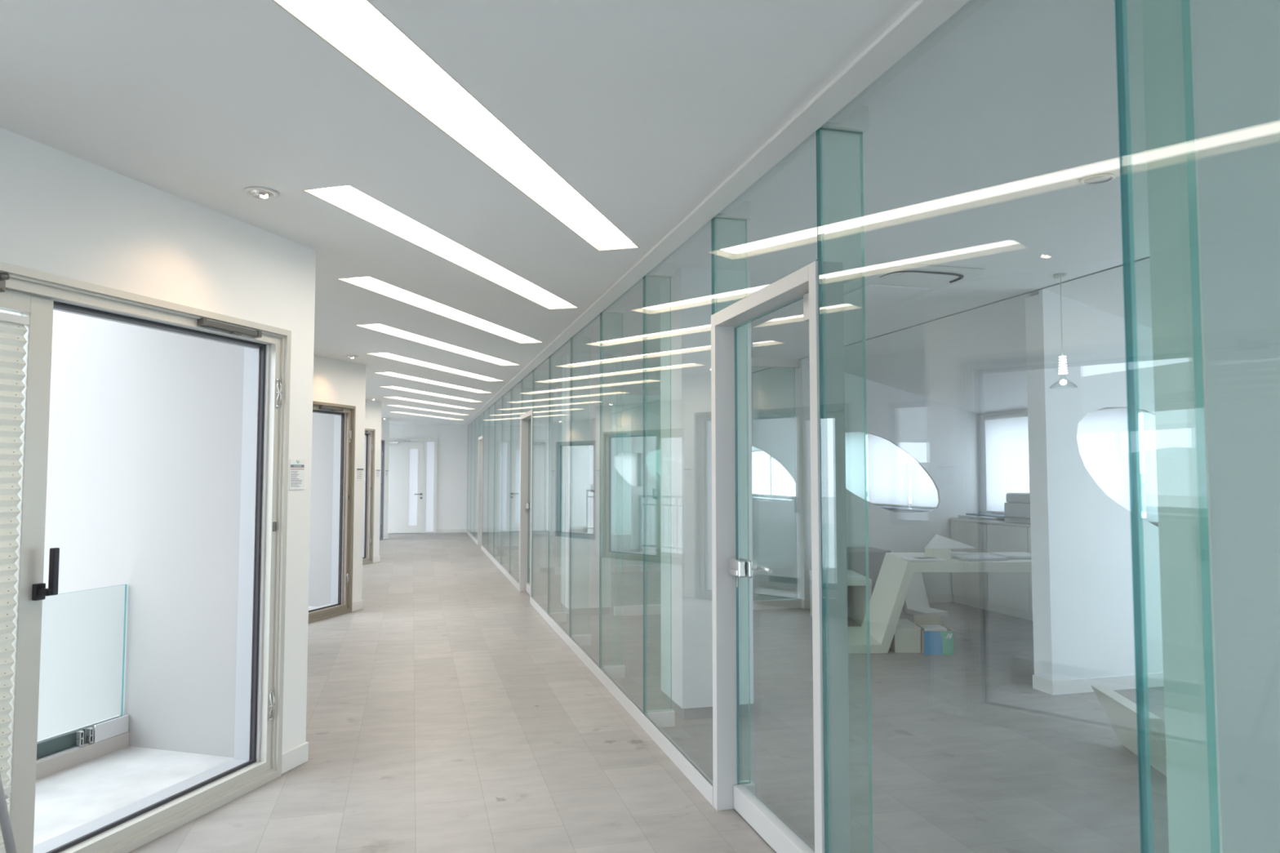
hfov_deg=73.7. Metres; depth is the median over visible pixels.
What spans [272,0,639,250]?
ceiling light
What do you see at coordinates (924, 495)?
roller blind
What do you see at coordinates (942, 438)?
wall partition
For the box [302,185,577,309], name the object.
ceiling light
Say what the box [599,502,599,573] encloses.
glass
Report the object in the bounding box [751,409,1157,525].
wall
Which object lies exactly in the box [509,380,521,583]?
glass
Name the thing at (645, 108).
ceiling
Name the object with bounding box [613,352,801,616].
window frame
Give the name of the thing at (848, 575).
paper sheets
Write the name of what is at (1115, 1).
glass
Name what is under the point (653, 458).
wall partition
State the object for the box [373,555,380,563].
baseboard
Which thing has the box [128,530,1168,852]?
floor
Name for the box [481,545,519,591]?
baseboard
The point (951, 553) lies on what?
paper sheets
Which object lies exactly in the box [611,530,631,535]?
wall
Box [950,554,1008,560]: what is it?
paper sheets
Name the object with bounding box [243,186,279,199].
recessed light
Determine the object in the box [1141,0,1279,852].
glass panel
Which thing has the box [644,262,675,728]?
glass fin
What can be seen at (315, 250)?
wall
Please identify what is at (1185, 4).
glass fin
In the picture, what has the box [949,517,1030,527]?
countertop
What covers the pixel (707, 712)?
baseboard
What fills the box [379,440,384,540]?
door
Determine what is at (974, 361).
ceiling
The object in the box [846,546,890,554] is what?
countertop
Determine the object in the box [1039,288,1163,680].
wall partition
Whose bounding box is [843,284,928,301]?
grille
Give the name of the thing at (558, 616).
glass fin
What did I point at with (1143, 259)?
trim
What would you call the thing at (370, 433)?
door
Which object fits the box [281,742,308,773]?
baseboard
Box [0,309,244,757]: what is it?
wall
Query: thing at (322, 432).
wall
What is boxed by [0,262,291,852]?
door
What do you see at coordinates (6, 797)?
blind
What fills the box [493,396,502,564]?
glass
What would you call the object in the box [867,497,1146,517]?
ground
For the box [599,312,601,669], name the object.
glass
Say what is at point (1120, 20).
glass
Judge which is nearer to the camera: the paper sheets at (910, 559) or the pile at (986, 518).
the paper sheets at (910, 559)
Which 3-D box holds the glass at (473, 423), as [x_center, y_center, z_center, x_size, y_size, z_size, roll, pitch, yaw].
[-3.716,1.135,18.937,0.012,2.555,1.202,1,-3,-15]
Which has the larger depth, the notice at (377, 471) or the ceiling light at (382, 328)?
the notice at (377, 471)
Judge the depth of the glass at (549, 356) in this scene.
8.34 m
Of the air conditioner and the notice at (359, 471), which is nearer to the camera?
the air conditioner
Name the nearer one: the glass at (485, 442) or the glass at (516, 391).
the glass at (516, 391)
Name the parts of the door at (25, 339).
blind rail, blind rail, blind cord, handle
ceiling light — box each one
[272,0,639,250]
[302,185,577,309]
[336,276,543,343]
[355,324,518,365]
[367,352,503,381]
[374,372,489,393]
[381,386,479,402]
[382,396,472,409]
[386,404,467,415]
[390,411,461,420]
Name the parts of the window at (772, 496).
sill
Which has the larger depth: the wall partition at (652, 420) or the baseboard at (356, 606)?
the wall partition at (652, 420)
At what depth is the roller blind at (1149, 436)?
7.45 m
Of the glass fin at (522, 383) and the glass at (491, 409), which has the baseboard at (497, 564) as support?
the glass at (491, 409)
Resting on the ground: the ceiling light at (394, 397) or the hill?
the hill
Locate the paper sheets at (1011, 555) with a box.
[989,551,1031,559]
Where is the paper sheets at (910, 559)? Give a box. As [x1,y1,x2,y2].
[900,557,946,561]
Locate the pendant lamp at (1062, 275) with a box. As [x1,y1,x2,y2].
[1048,272,1077,389]
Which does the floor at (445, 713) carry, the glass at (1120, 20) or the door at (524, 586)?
the door at (524, 586)
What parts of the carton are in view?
lid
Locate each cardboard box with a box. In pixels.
[889,618,920,653]
[913,614,959,654]
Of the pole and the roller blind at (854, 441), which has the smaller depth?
the pole
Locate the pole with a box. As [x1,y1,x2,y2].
[0,773,17,852]
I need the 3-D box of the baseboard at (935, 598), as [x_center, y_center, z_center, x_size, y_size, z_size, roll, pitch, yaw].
[2.588,1.912,9.403,1.788,0.090,0.186,1,-3,-15]
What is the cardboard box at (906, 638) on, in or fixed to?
on the floor at (445, 713)
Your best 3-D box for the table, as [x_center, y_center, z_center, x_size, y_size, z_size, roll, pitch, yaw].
[1.937,1.667,8.286,0.420,0.460,0.800,0,-3,0]
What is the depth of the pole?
2.62 m
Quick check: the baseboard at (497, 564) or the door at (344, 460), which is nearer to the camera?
the door at (344, 460)
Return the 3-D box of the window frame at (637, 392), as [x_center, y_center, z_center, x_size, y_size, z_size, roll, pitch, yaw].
[-0.208,0.783,12.516,2.058,2.679,0.100,1,-3,-15]
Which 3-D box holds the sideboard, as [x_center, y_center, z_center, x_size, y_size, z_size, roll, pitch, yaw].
[4.052,1.417,8.108,0.360,0.940,3.105,1,-3,-15]
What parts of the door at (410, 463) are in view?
vision panel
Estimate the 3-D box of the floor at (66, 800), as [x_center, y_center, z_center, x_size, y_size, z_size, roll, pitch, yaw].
[-2.870,1.685,2.461,0.960,0.240,3.950,-1,-3,16]
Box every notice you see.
[288,458,304,489]
[356,468,363,480]
[376,470,380,478]
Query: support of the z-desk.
on the floor at (445, 713)
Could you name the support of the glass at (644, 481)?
on the track
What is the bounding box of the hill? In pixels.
[867,473,1146,511]
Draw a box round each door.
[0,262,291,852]
[308,400,355,623]
[362,428,375,564]
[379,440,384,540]
[387,438,437,533]
[477,435,483,549]
[519,409,541,603]
[711,260,850,852]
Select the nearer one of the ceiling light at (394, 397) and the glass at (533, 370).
the glass at (533, 370)
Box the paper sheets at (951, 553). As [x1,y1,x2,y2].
[950,551,972,555]
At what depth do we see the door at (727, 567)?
2.87 m
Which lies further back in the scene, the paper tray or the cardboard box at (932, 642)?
the paper tray
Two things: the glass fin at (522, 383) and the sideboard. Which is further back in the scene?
the glass fin at (522, 383)
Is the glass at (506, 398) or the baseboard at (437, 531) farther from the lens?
the baseboard at (437, 531)
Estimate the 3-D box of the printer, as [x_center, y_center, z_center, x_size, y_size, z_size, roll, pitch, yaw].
[3.912,0.822,8.587,0.360,0.300,0.440,1,-3,-15]
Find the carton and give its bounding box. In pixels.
[924,534,975,559]
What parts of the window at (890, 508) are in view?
sill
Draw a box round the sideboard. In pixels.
[949,517,1032,621]
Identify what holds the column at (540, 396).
on the baseboard at (541, 570)
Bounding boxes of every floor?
[33,746,234,846]
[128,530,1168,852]
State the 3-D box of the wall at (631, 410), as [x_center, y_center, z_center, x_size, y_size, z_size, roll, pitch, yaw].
[-0.100,1.003,16.318,0.110,2.648,0.135,1,-3,-15]
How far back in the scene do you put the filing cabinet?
8.76 m
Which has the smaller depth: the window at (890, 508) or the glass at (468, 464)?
the window at (890, 508)
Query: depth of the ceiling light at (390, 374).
11.05 m
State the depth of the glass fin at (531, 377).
10.56 m
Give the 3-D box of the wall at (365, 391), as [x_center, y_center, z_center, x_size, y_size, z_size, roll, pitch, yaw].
[-4.186,0.660,9.491,2.555,2.600,0.004,-1,-3,16]
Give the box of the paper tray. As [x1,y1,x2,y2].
[1003,515,1030,519]
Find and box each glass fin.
[522,373,536,379]
[522,382,524,413]
[532,362,549,604]
[549,347,567,622]
[570,328,591,645]
[600,301,625,679]
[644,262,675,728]
[714,200,755,795]
[819,106,872,852]
[1122,0,1220,852]
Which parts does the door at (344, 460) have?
frame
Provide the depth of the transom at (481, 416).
16.66 m
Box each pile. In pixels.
[957,515,977,519]
[976,516,1004,520]
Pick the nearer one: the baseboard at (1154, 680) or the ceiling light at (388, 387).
the baseboard at (1154, 680)
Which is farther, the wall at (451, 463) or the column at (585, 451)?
the wall at (451, 463)
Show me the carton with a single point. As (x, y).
(935, 548)
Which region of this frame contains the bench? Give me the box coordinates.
[1091,685,1166,776]
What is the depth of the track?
4.89 m
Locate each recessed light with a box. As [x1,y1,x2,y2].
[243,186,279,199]
[343,355,358,358]
[1080,173,1115,185]
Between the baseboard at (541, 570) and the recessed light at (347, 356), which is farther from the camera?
the baseboard at (541, 570)
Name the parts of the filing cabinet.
door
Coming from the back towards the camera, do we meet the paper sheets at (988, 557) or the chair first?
the chair
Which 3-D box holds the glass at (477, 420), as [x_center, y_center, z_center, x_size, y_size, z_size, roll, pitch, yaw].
[-3.405,1.073,17.771,0.012,2.555,1.202,1,-3,-15]
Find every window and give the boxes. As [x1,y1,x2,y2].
[751,456,796,501]
[866,433,932,512]
[965,409,1158,527]
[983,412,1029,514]
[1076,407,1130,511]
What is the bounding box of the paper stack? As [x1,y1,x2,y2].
[917,624,946,631]
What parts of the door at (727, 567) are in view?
lever, glass, rail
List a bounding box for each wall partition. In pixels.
[611,424,660,531]
[632,408,660,544]
[751,407,797,562]
[800,359,980,602]
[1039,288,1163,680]
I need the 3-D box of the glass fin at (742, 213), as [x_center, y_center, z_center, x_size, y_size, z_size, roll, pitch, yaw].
[0.417,0.315,3.810,0.165,2.680,0.060,1,-3,-15]
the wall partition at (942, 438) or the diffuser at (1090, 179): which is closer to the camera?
the diffuser at (1090, 179)
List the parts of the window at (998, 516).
sill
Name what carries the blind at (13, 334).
attached to the wall at (63, 214)
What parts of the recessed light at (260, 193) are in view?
bulb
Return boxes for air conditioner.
[843,262,985,302]
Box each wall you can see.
[0,127,315,753]
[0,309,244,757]
[305,249,315,742]
[308,412,334,606]
[312,355,365,602]
[361,391,365,591]
[364,400,381,556]
[378,402,382,555]
[381,419,389,534]
[389,422,660,533]
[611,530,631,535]
[631,409,632,543]
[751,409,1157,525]
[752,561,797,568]
[795,361,803,599]
[1025,293,1048,679]
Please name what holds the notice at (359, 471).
attached to the wall at (335, 381)
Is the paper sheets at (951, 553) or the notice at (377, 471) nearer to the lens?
the paper sheets at (951, 553)
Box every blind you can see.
[0,320,27,786]
[0,795,8,844]
[751,446,762,452]
[844,431,865,499]
[867,433,909,506]
[911,456,938,509]
[1142,411,1158,524]
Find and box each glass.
[466,422,471,532]
[470,419,475,536]
[473,416,479,540]
[481,408,488,550]
[487,403,494,556]
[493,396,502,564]
[500,389,511,573]
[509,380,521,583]
[531,369,549,597]
[547,355,570,636]
[569,337,572,637]
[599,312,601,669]
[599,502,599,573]
[643,219,711,715]
[817,128,828,852]
[1114,0,1143,852]
[1117,0,1148,852]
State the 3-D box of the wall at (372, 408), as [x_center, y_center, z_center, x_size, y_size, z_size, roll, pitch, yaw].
[-4.901,0.790,11.905,0.160,2.600,4.250,-1,-3,16]
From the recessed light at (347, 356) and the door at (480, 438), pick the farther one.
the door at (480, 438)
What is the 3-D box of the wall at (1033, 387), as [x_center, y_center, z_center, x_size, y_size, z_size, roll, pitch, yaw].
[2.721,0.435,5.753,0.110,2.648,0.135,1,-3,-15]
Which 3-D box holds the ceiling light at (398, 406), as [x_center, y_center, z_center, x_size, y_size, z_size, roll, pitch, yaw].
[-3.884,-0.325,15.891,0.224,0.055,2.660,-1,-3,16]
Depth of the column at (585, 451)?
8.77 m
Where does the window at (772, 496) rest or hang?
in the wall at (981, 422)
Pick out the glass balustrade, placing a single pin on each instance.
(68, 749)
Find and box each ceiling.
[0,0,916,425]
[522,0,1149,422]
[611,257,1151,429]
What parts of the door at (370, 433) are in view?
frame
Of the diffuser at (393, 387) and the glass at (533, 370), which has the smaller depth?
the glass at (533, 370)
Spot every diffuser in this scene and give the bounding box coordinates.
[391,386,470,399]
[1084,175,1111,182]
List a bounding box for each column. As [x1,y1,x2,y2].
[522,387,553,568]
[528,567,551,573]
[560,352,611,608]
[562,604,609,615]
[660,266,753,709]
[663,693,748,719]
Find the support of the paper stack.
in the cardboard box at (932, 642)
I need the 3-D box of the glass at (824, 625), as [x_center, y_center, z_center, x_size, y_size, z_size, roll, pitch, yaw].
[0.599,0.184,2.778,0.012,2.350,0.023,1,-3,-15]
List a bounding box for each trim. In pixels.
[462,0,969,425]
[611,256,1149,414]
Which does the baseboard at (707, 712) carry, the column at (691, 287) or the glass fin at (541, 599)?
the column at (691, 287)
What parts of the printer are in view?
scanner lid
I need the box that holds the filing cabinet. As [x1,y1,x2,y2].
[846,546,890,594]
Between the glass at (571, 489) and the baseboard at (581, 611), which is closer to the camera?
the glass at (571, 489)
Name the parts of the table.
panel, panel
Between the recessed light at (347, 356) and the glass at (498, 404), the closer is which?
the recessed light at (347, 356)
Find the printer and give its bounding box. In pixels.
[1003,493,1030,524]
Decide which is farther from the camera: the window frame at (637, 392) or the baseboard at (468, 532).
the baseboard at (468, 532)
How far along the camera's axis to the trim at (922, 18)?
2.89 m
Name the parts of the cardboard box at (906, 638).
lid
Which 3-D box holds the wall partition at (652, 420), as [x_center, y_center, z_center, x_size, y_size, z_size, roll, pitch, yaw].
[0.927,0.997,16.505,2.190,2.680,0.035,1,-3,-15]
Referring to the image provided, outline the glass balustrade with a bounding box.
[35,584,129,779]
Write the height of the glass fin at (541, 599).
2.680 m
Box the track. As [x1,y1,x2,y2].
[530,596,713,806]
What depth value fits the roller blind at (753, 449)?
16.04 m
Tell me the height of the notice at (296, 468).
0.150 m
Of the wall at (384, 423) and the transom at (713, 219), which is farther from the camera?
the wall at (384, 423)
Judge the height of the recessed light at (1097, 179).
0.008 m
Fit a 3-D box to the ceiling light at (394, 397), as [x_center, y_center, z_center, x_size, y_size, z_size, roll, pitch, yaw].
[-3.458,-0.411,14.296,0.224,0.055,2.660,-1,-3,16]
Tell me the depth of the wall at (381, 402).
13.94 m
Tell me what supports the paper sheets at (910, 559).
on the z-desk
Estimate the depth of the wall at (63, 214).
3.57 m
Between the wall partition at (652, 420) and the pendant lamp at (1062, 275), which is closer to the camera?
the pendant lamp at (1062, 275)
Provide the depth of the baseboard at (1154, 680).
5.66 m
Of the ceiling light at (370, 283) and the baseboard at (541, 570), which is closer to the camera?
the ceiling light at (370, 283)
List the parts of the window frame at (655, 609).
rail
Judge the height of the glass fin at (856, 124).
2.680 m
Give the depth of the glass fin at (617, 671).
6.09 m
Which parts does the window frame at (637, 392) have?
rail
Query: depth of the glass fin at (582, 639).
7.21 m
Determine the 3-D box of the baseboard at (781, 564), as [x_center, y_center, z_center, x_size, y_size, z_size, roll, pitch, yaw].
[1.648,2.102,12.925,1.788,0.090,0.186,1,-3,-15]
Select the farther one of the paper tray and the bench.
the paper tray
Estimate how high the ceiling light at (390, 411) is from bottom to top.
0.055 m
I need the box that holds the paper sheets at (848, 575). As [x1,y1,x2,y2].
[847,574,862,578]
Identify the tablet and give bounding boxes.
[914,556,935,559]
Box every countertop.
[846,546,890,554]
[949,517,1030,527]
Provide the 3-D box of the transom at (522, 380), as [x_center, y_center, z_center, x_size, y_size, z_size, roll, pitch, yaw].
[-1.328,-0.394,10.049,0.012,0.454,1.029,1,-3,-15]
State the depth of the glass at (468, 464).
20.07 m
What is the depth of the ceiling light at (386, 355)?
9.42 m
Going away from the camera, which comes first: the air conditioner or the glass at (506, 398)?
the air conditioner
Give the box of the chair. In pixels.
[903,572,947,617]
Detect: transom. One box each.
[479,412,483,436]
[520,379,533,415]
[711,129,817,315]
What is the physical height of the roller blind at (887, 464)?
1.086 m
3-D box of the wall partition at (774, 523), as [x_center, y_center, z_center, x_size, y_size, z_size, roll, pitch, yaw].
[1.867,0.808,12.983,2.190,2.680,0.035,1,-3,-15]
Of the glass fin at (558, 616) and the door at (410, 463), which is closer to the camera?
the glass fin at (558, 616)
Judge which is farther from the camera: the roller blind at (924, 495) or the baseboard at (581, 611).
the roller blind at (924, 495)
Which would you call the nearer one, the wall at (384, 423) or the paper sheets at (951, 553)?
the paper sheets at (951, 553)
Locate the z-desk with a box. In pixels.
[847,552,1031,653]
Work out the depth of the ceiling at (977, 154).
3.74 m
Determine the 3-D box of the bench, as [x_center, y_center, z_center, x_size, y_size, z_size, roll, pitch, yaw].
[3.199,1.521,4.164,1.648,0.310,0.620,0,-3,7]
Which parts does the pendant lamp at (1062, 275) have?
cord, bulb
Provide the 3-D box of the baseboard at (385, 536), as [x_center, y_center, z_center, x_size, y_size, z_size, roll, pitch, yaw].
[-6.328,2.302,16.698,0.512,0.095,4.212,-1,-3,16]
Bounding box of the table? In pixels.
[809,569,871,626]
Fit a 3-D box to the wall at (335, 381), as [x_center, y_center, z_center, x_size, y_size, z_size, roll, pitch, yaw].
[-3.624,0.533,7.119,0.160,2.600,4.250,-1,-3,16]
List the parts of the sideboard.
door, door, door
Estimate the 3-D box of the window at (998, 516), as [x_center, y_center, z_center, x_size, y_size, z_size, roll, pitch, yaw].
[4.273,0.379,8.033,0.420,1.075,3.300,1,-3,-15]
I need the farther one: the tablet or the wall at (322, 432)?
the wall at (322, 432)
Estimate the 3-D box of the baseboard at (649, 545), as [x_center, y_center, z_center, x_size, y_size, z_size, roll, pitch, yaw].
[0.708,2.291,16.446,1.788,0.090,0.186,1,-3,-15]
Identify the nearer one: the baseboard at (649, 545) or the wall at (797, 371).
the wall at (797, 371)
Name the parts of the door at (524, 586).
glass, rail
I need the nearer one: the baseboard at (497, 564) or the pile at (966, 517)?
the pile at (966, 517)
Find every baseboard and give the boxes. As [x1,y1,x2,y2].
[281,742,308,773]
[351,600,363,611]
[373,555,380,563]
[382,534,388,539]
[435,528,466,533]
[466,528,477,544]
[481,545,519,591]
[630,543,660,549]
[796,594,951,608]
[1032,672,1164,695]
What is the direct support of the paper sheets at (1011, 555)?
on the z-desk

